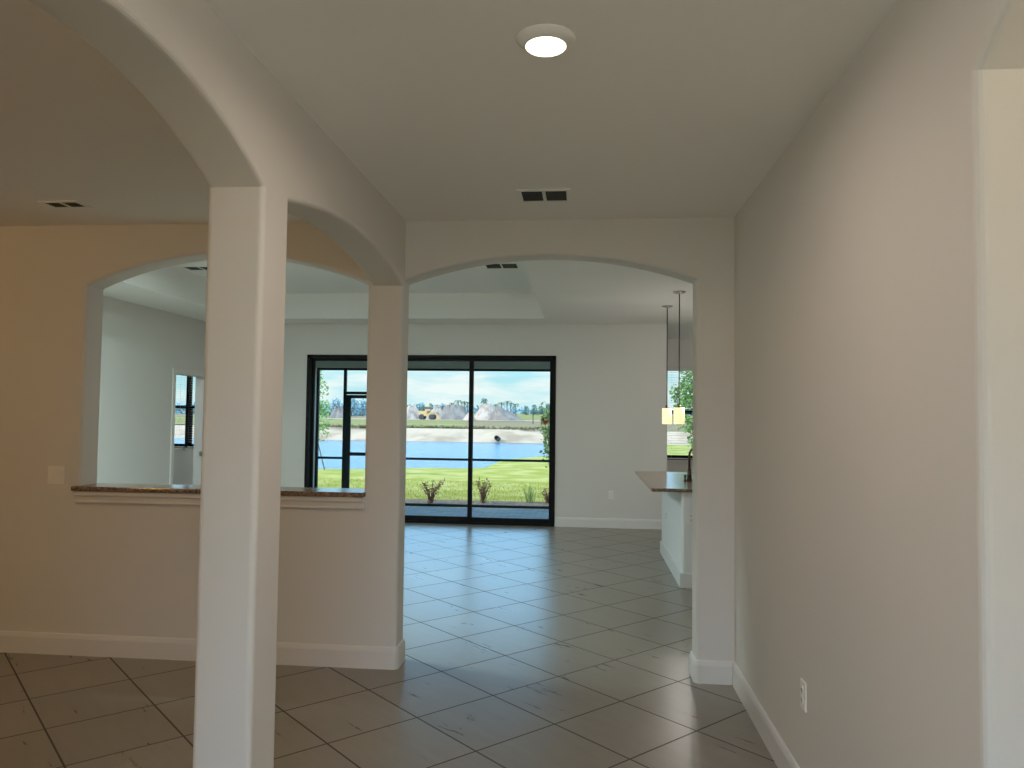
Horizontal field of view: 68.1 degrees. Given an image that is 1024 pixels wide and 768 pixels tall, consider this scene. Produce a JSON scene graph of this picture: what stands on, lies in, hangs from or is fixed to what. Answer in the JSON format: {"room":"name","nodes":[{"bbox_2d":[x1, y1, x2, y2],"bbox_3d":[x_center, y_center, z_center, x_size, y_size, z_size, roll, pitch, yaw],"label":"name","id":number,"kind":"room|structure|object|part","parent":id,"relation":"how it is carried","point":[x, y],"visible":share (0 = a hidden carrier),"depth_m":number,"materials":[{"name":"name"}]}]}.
{"room":"house entrance hallway","nodes":[
{"label":"house entrance hallway","id":0,"kind":"room"},
{"bbox_2d":[97,296,205,483],"bbox_3d":[-5.211,0.042,5.345,0.150,3.400,12.650,0,-2,5],"label":"wall","id":1,"kind":"structure","parent":0,"point":[142,346],"depth_m":9.62,"materials":[{"name":"white paint"}]},
{"bbox_2d":[169,368,203,484],"bbox_3d":[-4.684,0.890,10.839,0.168,2.180,0.980,0,-2,5],"label":"door","id":2,"kind":"structure","parent":1,"relation":"in","point":[199,385],"depth_m":11.24,"materials":[{"name":"white paint"}]},
{"bbox_2d":[173,376,192,484],"bbox_3d":[-6.303,0.460,10.835,5.000,3.000,6.000,0,-2,5],"label":"wall","id":3,"kind":"structure","parent":0,"point":[183,459],"depth_m":13.57,"materials":[{"name":"white paint"}]},
{"bbox_2d":[174,405,185,449],"bbox_3d":[-6.314,0.451,13.717,0.970,1.460,0.170,0,-2,5],"label":"window","id":4,"kind":"structure","parent":3,"relation":"in","point":[176,406],"depth_m":13.71,"materials":[{"name":"brown metal"}]},
{"bbox_2d":[183,376,194,449],"bbox_3d":[-5.388,0.459,13.629,0.970,1.460,0.170,0,-2,5],"label":"window","id":5,"kind":"structure","parent":3,"relation":"in","point":[190,418],"depth_m":13.70,"materials":[{"name":"brown metal"}]},
{"bbox_2d":[174,377,186,446],"bbox_3d":[-6.314,0.430,13.707,0.910,1.418,0.048,0,-2,5],"label":"window blind","id":6,"kind":"object","parent":5,"relation":"attached to","point":[181,377],"visible":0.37,"depth_m":13.66,"materials":[{"name":"white plastic"}]},
{"bbox_3d":[-5.382,0.447,13.689,0.930,1.430,0.050,0,-2,5],"label":"frame","id":7,"kind":"part","parent":5,"relation":"part of","materials":[{"name":"brown metal"}]},
{"bbox_2d":[187,377,195,447],"bbox_3d":[-5.389,0.438,13.619,0.910,1.418,0.048,0,-2,5],"label":"window blind","id":8,"kind":"object","parent":5,"relation":"attached to","point":[189,377],"visible":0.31,"depth_m":13.64,"materials":[{"name":"white plastic"}]},
{"bbox_3d":[-5.386,0.759,13.676,0.860,0.735,0.040,0,-2,5],"label":"sash","id":9,"kind":"part","parent":5,"relation":"part of","materials":[{"name":"brown metal"}]},
{"bbox_2d":[28,0,405,285],"bbox_3d":[-1.090,0.164,1.705,0.212,2.950,6.200,0,-2,5],"label":"wall","id":10,"kind":"structure","parent":0,"point":[237,123],"depth_m":2.54,"materials":[{"name":"white paint"}]},
{"bbox_2d":[193,185,287,767],"bbox_3d":[-0.992,0.490,2.768,0.212,2.390,0.240,0,-2,5],"label":"column","id":11,"kind":"structure","parent":0,"point":[238,567],"depth_m":2.68,"materials":[{"name":"white paint"}]},
{"bbox_2d":[313,368,316,486],"bbox_3d":[-0.725,0.715,12.304,5.830,2.750,2.100,0,-2,5],"label":"wall","id":12,"kind":"structure","parent":0,"point":[316,368],"depth_m":13.51,"materials":[{"name":"white"}]},
{"bbox_2d":[0,217,734,660],"bbox_3d":[-0.255,0.280,4.823,10.220,3.000,0.190,0,-2,5],"label":"wall","id":13,"kind":"structure","parent":0,"point":[67,566],"depth_m":4.86,"materials":[{"name":"white paint"}]},
{"bbox_2d":[47,466,64,483],"bbox_3d":[-2.989,0.597,4.968,0.118,0.118,0.011,0,-2,5],"label":"light switch","id":14,"kind":"object","parent":13,"relation":"attached to","point":[56,474],"visible":1,"depth_m":4.96,"materials":[{"name":"white plastic"}]},
{"bbox_2d":[0,631,404,669],"bbox_3d":[-2.928,1.690,5.016,4.485,0.135,0.224,0,-2,5],"label":"baseboard","id":15,"kind":"structure","parent":13,"relation":"attached to","point":[140,647],"depth_m":4.84,"materials":[{"name":"white paint"}]},
{"bbox_2d":[71,483,365,509],"bbox_3d":[-1.881,0.730,4.948,1.942,0.108,0.270,0,-2,5],"label":"sill","id":16,"kind":"structure","parent":13,"relation":"attached to","point":[116,493],"depth_m":4.87,"materials":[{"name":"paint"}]},
{"bbox_2d":[689,650,734,684],"bbox_3d":[2.954,1.738,4.455,3.737,0.135,0.224,0,-2,5],"label":"baseboard","id":17,"kind":"structure","parent":13,"relation":"attached to","point":[701,671],"depth_m":4.51,"materials":[{"name":"white paint"}]},
{"bbox_2d":[0,506,777,767],"bbox_3d":[-2.160,1.876,5.946,14.200,0.140,14.980,0,-2,5],"label":"floor","id":18,"kind":"structure","parent":0,"point":[526,646],"depth_m":4.39,"materials":[{"name":"tile"}]},
{"bbox_2d":[314,368,549,508],"bbox_3d":[-0.631,0.942,13.274,5.795,2.420,0.085,0,-2,5],"label":"screen enclosure","id":19,"kind":"object","parent":18,"relation":"on","point":[346,436],"visible":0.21,"depth_m":13.47,"materials":[{"name":"metal"}]},
{"bbox_3d":[-3.489,0.920,13.564,0.050,2.420,0.050,0,-2,5],"label":"post","id":20,"kind":"part","parent":19,"relation":"part of","materials":[{"name":"metal"}]},
{"bbox_3d":[-2.991,0.924,13.517,0.050,2.420,0.050,0,-2,5],"label":"post","id":21,"kind":"part","parent":19,"relation":"part of","materials":[{"name":"metal"}]},
{"bbox_3d":[-2.519,1.157,13.461,0.905,1.920,0.036,0,-2,5],"label":"door","id":22,"kind":"part","parent":19,"relation":"part of","materials":[{"name":"black metal"}]},
{"bbox_3d":[-0.618,-0.246,13.341,5.780,0.040,0.050,0,-2,5],"label":"rail","id":23,"kind":"part","parent":19,"relation":"part of","materials":[{"name":"white metal"}]},
{"bbox_3d":[-0.635,1.333,13.274,5.695,0.050,0.036,0,-2,5],"label":"rail","id":24,"kind":"part","parent":19,"relation":"part of","materials":[{"name":"metal"}]},
{"bbox_3d":[-0.647,2.130,13.241,5.780,0.045,0.050,0,-2,5],"label":"rail","id":25,"kind":"part","parent":19,"relation":"part of","materials":[{"name":"metal"}]},
{"bbox_2d":[660,492,691,587],"bbox_3d":[2.189,1.501,7.966,1.064,0.885,1.882,0,-2,5],"label":"kitchen island","id":26,"kind":"object","parent":18,"relation":"on","point":[676,543],"visible":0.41,"depth_m":7.33,"materials":[{"name":"white paint"}]},
{"bbox_2d":[635,471,692,491],"bbox_3d":[2.095,1.049,8.171,1.365,0.032,2.260,0,-2,5],"label":"island countertop","id":27,"kind":"structure","parent":26,"relation":"on","point":[655,481],"depth_m":7.90,"materials":[{"name":"stone"}]},
{"bbox_2d":[687,447,692,480],"bbox_3d":[1.949,0.835,7.937,0.229,0.372,0.132,0,-2,5],"label":"kitchen faucet","id":28,"kind":"object","parent":27,"relation":"on","point":[689,475],"visible":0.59,"depth_m":7.97,"materials":[{"name":"brown metal"}]},
{"bbox_3d":[1.958,0.776,7.974,0.205,0.252,0.025,0,-2,5],"label":"spout","id":29,"kind":"part","parent":28,"relation":"part of","materials":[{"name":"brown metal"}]},
{"bbox_3d":[2.184,1.878,7.950,1.064,0.130,1.882,0,-2,5],"label":"baseboard","id":30,"kind":"part","parent":26,"relation":"part of","materials":[{"name":"white paint"}]},
{"bbox_2d":[687,512,691,523],"bbox_3d":[1.674,1.255,7.090,0.072,0.116,0.011,0,-2,5],"label":"wall outlet","id":31,"kind":"object","parent":26,"relation":"attached to","point":[689,514],"visible":0.73,"depth_m":7.09,"materials":[{"name":"white plastic"}]},
{"bbox_2d":[103,260,692,338],"bbox_3d":[0.173,-1.212,9.176,10.220,0.500,8.420,0,-2,5],"label":"ceiling","id":32,"kind":"structure","parent":0,"point":[540,291],"depth_m":9.64,"materials":[{"name":"white paint"}]},
{"bbox_2d":[180,266,206,270],"bbox_3d":[-3.688,-1.373,8.997,0.395,0.008,0.240,0,-2,5],"label":"ceiling vent","id":33,"kind":"object","parent":32,"relation":"in","point":[191,268],"visible":0.71,"depth_m":9.00,"materials":[{"name":"white metal"}]},
{"bbox_2d":[484,263,519,268],"bbox_3d":[-0.119,-1.345,8.636,0.400,0.008,0.320,0,-2,5],"label":"ceiling vent","id":34,"kind":"object","parent":32,"relation":"in","point":[499,265],"visible":0.9,"depth_m":8.66,"materials":[{"name":"white metal"}]},
{"bbox_2d":[662,305,672,423],"bbox_3d":[1.867,-0.231,9.123,0.136,1.425,0.135,0,-2,5],"label":"pendant light","id":35,"kind":"object","parent":32,"relation":"hanging from","point":[666,412],"visible":1,"depth_m":9.08,"materials":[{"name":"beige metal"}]},
{"bbox_3d":[1.860,0.386,9.097,0.115,0.190,0.114,0,-2,5],"label":"lamp shade","id":36,"kind":"part","parent":35,"relation":"part of","materials":[{"name":"beige glass"}]},
{"bbox_3d":[1.869,-0.318,9.126,0.012,1.210,0.011,0,-2,5],"label":"rod","id":37,"kind":"part","parent":35,"relation":"part of","materials":[{"name":"grey metal"}]},
{"bbox_2d":[673,291,685,423],"bbox_3d":[1.783,-0.281,8.077,0.136,1.415,0.135,0,-2,5],"label":"pendant light","id":38,"kind":"object","parent":32,"relation":"hanging from","point":[679,413],"visible":1,"depth_m":8.03,"materials":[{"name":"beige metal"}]},
{"bbox_3d":[1.776,0.339,8.051,0.115,0.175,0.114,0,-2,5],"label":"lamp shade","id":39,"kind":"part","parent":38,"relation":"part of","materials":[{"name":"beige glass"}]},
{"bbox_3d":[1.784,-0.361,8.081,0.012,1.215,0.011,0,-2,5],"label":"rod","id":40,"kind":"part","parent":38,"relation":"part of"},
{"bbox_2d":[316,361,549,368],"bbox_3d":[-0.712,-0.578,12.485,6.200,0.550,2.350,0,-2,5],"label":"ceiling","id":41,"kind":"structure","parent":0,"point":[319,364],"depth_m":13.29,"materials":[{"name":"grey paint"}]},
{"bbox_2d":[0,0,897,225],"bbox_3d":[-1.326,-1.297,1.781,8.800,0.250,6.580,0,-2,5],"label":"ceiling","id":42,"kind":"structure","parent":0,"point":[655,108],"depth_m":2.98,"materials":[{"name":"white paint"}]},
{"bbox_2d":[38,200,91,208],"bbox_3d":[-2.660,-1.069,4.512,0.240,0.008,0.140,0,-2,5],"label":"ceiling vent","id":43,"kind":"object","parent":42,"relation":"in","point":[56,204],"visible":1,"depth_m":4.50,"materials":[{"name":"white metal"}]},
{"bbox_2d":[517,188,570,202],"bbox_3d":[0.180,-1.047,4.221,0.290,0.008,0.240,0,-2,5],"label":"ceiling vent","id":44,"kind":"object","parent":42,"relation":"in","point":[525,195],"visible":1,"depth_m":4.21,"materials":[{"name":"white metal"}]},
{"bbox_2d":[516,23,575,56],"bbox_3d":[0.110,-1.108,2.471,0.194,0.035,0.194,0,-2,5],"label":"recessed light","id":45,"kind":"object","parent":42,"relation":"in","point":[539,40],"visible":1,"depth_m":2.43,"materials":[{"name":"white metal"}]},
{"bbox_2d":[281,323,666,525],"bbox_3d":[-1.162,0.339,11.221,6.800,3.400,0.170,0,-2,5],"label":"wall","id":46,"kind":"structure","parent":0,"point":[611,379],"depth_m":10.92,"materials":[{"name":"white paint"}]},
{"bbox_2d":[304,355,555,526],"bbox_3d":[-1.221,0.807,11.176,3.718,2.460,0.170,0,-2,5],"label":"door","id":47,"kind":"structure","parent":46,"relation":"in","point":[311,359],"depth_m":11.09,"materials":[{"name":"brown metal"}]},
{"bbox_3d":[-2.420,0.806,11.341,1.239,2.385,0.030,0,-2,5],"label":"panel","id":48,"kind":"part","parent":47,"relation":"part of","materials":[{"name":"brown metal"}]},
{"bbox_3d":[-1.220,0.815,11.186,1.299,2.385,0.030,0,-2,5],"label":"panel","id":49,"kind":"part","parent":47,"relation":"part of","materials":[{"name":"clear glass"}]},
{"bbox_3d":[-0.020,0.823,11.031,1.239,2.385,0.030,0,-2,5],"label":"panel","id":50,"kind":"part","parent":47,"relation":"part of","materials":[{"name":"clear glass"}]},
{"bbox_2d":[555,517,661,528],"bbox_3d":[2.809,2.057,12.054,4.981,0.135,1.734,2,-3,-29],"label":"baseboard","id":51,"kind":"structure","parent":46,"relation":"attached to","point":[559,521],"depth_m":10.81,"materials":[{"name":"white paint"}]},
{"bbox_2d":[608,491,613,498],"bbox_3d":[1.416,1.585,10.831,0.072,0.116,0.011,0,-2,5],"label":"wall outlet","id":52,"kind":"object","parent":46,"relation":"attached to","point":[611,493],"visible":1,"depth_m":10.83,"materials":[{"name":"white plastic"}]},
{"bbox_2d":[667,339,692,471],"bbox_3d":[3.853,0.626,11.838,3.370,3.000,2.170,0,-2,5],"label":"wall","id":53,"kind":"structure","parent":0,"point":[686,345],"depth_m":12.87,"materials":[{"name":"white paint"}]},
{"bbox_2d":[667,410,692,461],"bbox_3d":[3.064,0.528,12.882,1.040,1.585,0.170,0,-2,5],"label":"window","id":54,"kind":"structure","parent":53,"relation":"in","point":[686,412],"depth_m":12.91,"materials":[{"name":"brown metal"}]},
{"bbox_2d":[667,368,692,458],"bbox_3d":[3.063,0.507,12.872,0.980,1.543,0.048,0,-2,5],"label":"window blind","id":55,"kind":"object","parent":54,"relation":"attached to","point":[669,369],"visible":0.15,"depth_m":12.89,"materials":[{"name":"white plastic"}]},
{"bbox_3d":[3.063,0.518,12.872,0.702,1.485,0.002,0,-2,5],"label":"cord","id":56,"kind":"part","parent":55,"relation":"part of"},
{"bbox_3d":[3.052,1.304,12.825,1.040,0.030,0.120,0,-2,5],"label":"sill","id":57,"kind":"part","parent":54,"relation":"part of","materials":[{"name":"white paint"}]},
{"bbox_2d":[735,0,1023,767],"bbox_3d":[1.151,0.182,1.496,0.200,2.950,6.210,0,-2,5],"label":"wall","id":58,"kind":"structure","parent":0,"point":[879,259],"depth_m":2.22,"materials":[{"name":"white paint"}]},
{"bbox_2d":[732,662,799,767],"bbox_3d":[1.281,1.659,3.075,0.217,0.135,2.877,0,-2,5],"label":"baseboard","id":59,"kind":"structure","parent":58,"relation":"attached to","point":[780,753],"depth_m":3.74,"materials":[{"name":"white paint"}]},
{"bbox_2d":[800,678,806,712],"bbox_3d":[1.189,1.271,3.098,0.011,0.116,0.072,0,-2,5],"label":"wall outlet","id":60,"kind":"object","parent":58,"relation":"attached to","point":[803,686],"visible":1,"depth_m":3.08,"materials":[{"name":"white plastic"}]},
{"label":"outside","id":61,"kind":"structure","parent":0,"visible":0},
{"bbox_2d":[473,413,692,421],"bbox_3d":[23.794,10.793,250.139,120.000,1.950,157.000,0,-2,5],"label":"meadow","id":62,"kind":"structure","parent":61,"point":[522,416],"depth_m":237.76,"materials":[{"name":"green plant"}]},
{"bbox_2d":[522,406,528,414],"bbox_3d":[5.205,10.592,284.743,2.888,5.223,2.544,0,-2,5],"label":"tree","id":63,"kind":"object","parent":62,"relation":"on","point":[525,407],"visible":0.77,"depth_m":284.46,"materials":[{"name":"green plant"}]},
{"bbox_2d":[530,404,537,414],"bbox_3d":[8.444,10.796,295.604,3.566,5.807,3.129,0,-2,5],"label":"tree","id":64,"kind":"object","parent":62,"relation":"on","point":[533,406],"visible":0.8,"depth_m":295.14,"materials":[{"name":"green plant"}]},
{"bbox_2d":[538,405,543,414],"bbox_3d":[11.718,11.407,306.265,3.366,5.565,3.069,0,-2,5],"label":"tree","id":65,"kind":"object","parent":62,"relation":"on","point":[540,408],"visible":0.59,"depth_m":305.70,"materials":[{"name":"green plant"}]},
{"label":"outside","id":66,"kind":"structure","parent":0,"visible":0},
{"bbox_2d":[174,438,548,468],"bbox_3d":[3.761,3.612,39.704,400.000,0.020,44.000,0,-2,5],"label":"lake","id":67,"kind":"structure","parent":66,"point":[328,448],"depth_m":38.23,"materials":[{"name":"blue liquid"}]},
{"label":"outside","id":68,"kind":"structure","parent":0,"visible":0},
{"bbox_2d":[174,425,692,444],"bbox_3d":[-9.391,4.004,59.815,150.000,1.170,12.850,0,-2,5],"label":"bank","id":69,"kind":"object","parent":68,"point":[412,434],"visible":0.09,"depth_m":55.59,"materials":[{"name":"beige sand"}]},
{"bbox_2d":[319,423,544,430],"bbox_3d":[-4.952,3.355,58.004,31.159,0.538,2.058,0,-2,5],"label":"weeds","id":70,"kind":"object","parent":69,"relation":"on","point":[329,425],"visible":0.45,"depth_m":58.08,"materials":[{"name":"green plant"}]},
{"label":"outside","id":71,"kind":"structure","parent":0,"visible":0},
{"bbox_2d":[175,414,691,431],"bbox_3d":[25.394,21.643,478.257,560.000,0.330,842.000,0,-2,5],"label":"earth","id":72,"kind":"structure","parent":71,"point":[497,424],"depth_m":91.32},
{"bbox_2d":[328,398,342,414],"bbox_3d":[-78.304,10.403,337.167,7.055,8.691,7.162,0,-2,5],"label":"tree","id":73,"kind":"object","parent":72,"relation":"on","point":[335,400],"visible":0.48,"depth_m":336.24,"materials":[{"name":"green plant"}]},
{"bbox_2d":[329,406,342,417],"bbox_3d":[-38.208,6.451,169.328,4.828,3.106,7.651,0,-2,5],"label":"pile","id":74,"kind":"object","parent":72,"relation":"on","point":[337,412],"visible":0.75,"depth_m":167.19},
{"bbox_2d":[351,398,360,415],"bbox_3d":[-73.390,10.587,348.018,9.024,10.608,7.887,0,-2,5],"label":"tree","id":75,"kind":"object","parent":72,"relation":"on","point":[353,403],"visible":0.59,"depth_m":346.92,"materials":[{"name":"green plant"}]},
{"bbox_2d":[357,399,365,415],"bbox_3d":[-70.570,11.183,358.549,6.954,8.881,6.386,0,-2,5],"label":"tree","id":76,"kind":"object","parent":72,"relation":"on","point":[362,408],"visible":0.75,"depth_m":357.49,"materials":[{"name":"green plant"}]},
{"bbox_2d":[407,405,418,418],"bbox_3d":[-21.377,6.104,160.487,6.444,3.464,8.896,0,-2,5],"label":"pile","id":77,"kind":"object","parent":72,"relation":"on","point":[412,411],"visible":0.56,"depth_m":158.87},
{"bbox_2d":[175,402,692,415],"bbox_3d":[-46.275,15.166,406.047,494.998,12.896,19.173,0,-2,5],"label":"wood","id":78,"kind":"object","parent":72,"relation":"on","point":[177,411],"visible":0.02,"depth_m":404.50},
{"bbox_2d":[426,406,441,418],"bbox_3d":[-16.927,6.530,168.371,5.183,3.387,7.841,0,-2,5],"label":"pile","id":79,"kind":"object","parent":72,"relation":"on","point":[437,409],"visible":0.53,"depth_m":166.90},
{"bbox_2d":[437,405,466,419],"bbox_3d":[-12.349,6.208,161.971,6.952,3.602,8.942,0,-2,5],"label":"pile","id":80,"kind":"object","parent":72,"relation":"on","point":[449,412],"visible":0.86,"depth_m":158.99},
{"bbox_2d":[462,412,475,420],"bbox_3d":[-8.040,6.235,144.436,2.804,2.175,6.013,0,-2,5],"label":"pile","id":81,"kind":"object","parent":72,"relation":"on","point":[466,417],"visible":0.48,"depth_m":142.88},
{"bbox_2d":[474,404,493,419],"bbox_3d":[-6.162,6.571,175.174,6.051,4.140,8.756,0,-2,5],"label":"pile","id":82,"kind":"object","parent":72,"relation":"on","point":[484,412],"visible":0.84,"depth_m":172.96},
{"bbox_2d":[489,406,523,420],"bbox_3d":[-1.165,6.251,158.306,7.869,3.480,9.620,0,-2,5],"label":"pile","id":83,"kind":"object","parent":72,"relation":"on","point":[498,413],"visible":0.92,"depth_m":156.83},
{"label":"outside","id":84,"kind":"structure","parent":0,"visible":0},
{"bbox_2d":[175,416,466,427],"bbox_3d":[-143.663,4.355,121.814,290.900,0.001,100.500,0,-2,5],"label":"field","id":85,"kind":"structure","parent":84,"point":[180,419],"depth_m":90.17,"materials":[{"name":"green plant"}]},
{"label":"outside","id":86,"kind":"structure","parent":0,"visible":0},
{"bbox_2d":[318,445,692,501],"bbox_3d":[3.103,3.362,32.789,120.000,0.480,39.700,0,-2,5],"label":"lawn","id":87,"kind":"structure","parent":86,"point":[517,472],"depth_m":20.59,"materials":[{"name":"green plant"}]},
{"bbox_2d":[319,370,332,441],"bbox_3d":[-6.015,0.992,22.623,1.317,3.379,0.848,0,-2,5],"label":"young tree","id":88,"kind":"object","parent":87,"relation":"on","point":[324,411],"visible":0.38,"depth_m":22.64,"materials":[{"name":"green plant"}]},
{"bbox_2d":[318,477,547,501],"bbox_3d":[-1.657,2.386,17.358,7.342,0.060,4.771,0,-2,5],"label":"grass blades","id":89,"kind":"object","parent":87,"relation":"on","point":[497,487],"visible":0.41,"depth_m":17.33,"materials":[{"name":"green plant"}]},
{"bbox_2d":[405,499,548,505],"bbox_3d":[-0.529,2.318,14.122,6.100,0.105,1.610,0,-2,5],"label":"mulch","id":90,"kind":"object","parent":87,"relation":"on","point":[406,500],"visible":0.07,"depth_m":14.58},
{"bbox_2d":[421,478,445,502],"bbox_3d":[-1.522,2.040,14.429,0.504,0.520,0.545,0,-2,5],"label":"shrub","id":91,"kind":"object","parent":90,"relation":"on","point":[430,499],"visible":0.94,"depth_m":14.40,"materials":[{"name":"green plant"}]},
{"bbox_2d":[476,478,492,502],"bbox_3d":[-0.558,2.047,14.583,0.392,0.518,0.386,0,-2,5],"label":"shrub","id":92,"kind":"object","parent":90,"relation":"on","point":[482,491],"visible":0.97,"depth_m":14.53,"materials":[{"name":"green plant"}]},
{"bbox_2d":[521,482,537,502],"bbox_3d":[0.384,2.100,14.753,0.405,0.407,0.525,0,-2,5],"label":"clump","id":93,"kind":"object","parent":90,"relation":"on","point":[530,496],"visible":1,"depth_m":14.75,"materials":[{"name":"green plant"}]},
{"bbox_2d":[535,401,549,467],"bbox_3d":[0.691,1.317,14.467,0.513,1.957,0.696,0,-2,5],"label":"hibiscus","id":94,"kind":"object","parent":90,"relation":"on","point":[545,419],"visible":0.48,"depth_m":14.38,"materials":[{"name":"green plant"}]},
{"bbox_2d":[538,487,548,502],"bbox_3d":[0.708,2.170,14.686,0.348,0.348,0.383,2,-3,-28],"label":"shrub","id":95,"kind":"object","parent":90,"relation":"on","point":[546,498],"visible":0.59,"depth_m":14.67,"materials":[{"name":"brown plant"}]},
{"bbox_2d":[669,371,692,453],"bbox_3d":[4.752,0.658,17.631,2.164,3.891,1.516,0,-2,5],"label":"tree","id":96,"kind":"object","parent":87,"relation":"on","point":[683,386],"visible":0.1,"depth_m":17.69,"materials":[{"name":"green plant"}]},
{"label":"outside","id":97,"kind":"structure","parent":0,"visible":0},
{"bbox_2d":[322,418,673,422],"bbox_3d":[4.698,7.537,155.071,100.000,0.001,34.000,0,-2,5],"label":"track","id":98,"kind":"object","parent":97,"point":[322,418],"visible":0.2,"depth_m":152.19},
{"bbox_2d":[419,406,440,419],"bbox_3d":[-16.224,5.742,150.101,4.200,2.642,2.400,0,-2,5],"label":"wheel loader","id":99,"kind":"object","parent":98,"relation":"on","point":[422,414],"visible":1,"depth_m":149.35,"materials":[{"name":"yellow metal"}]}
]}

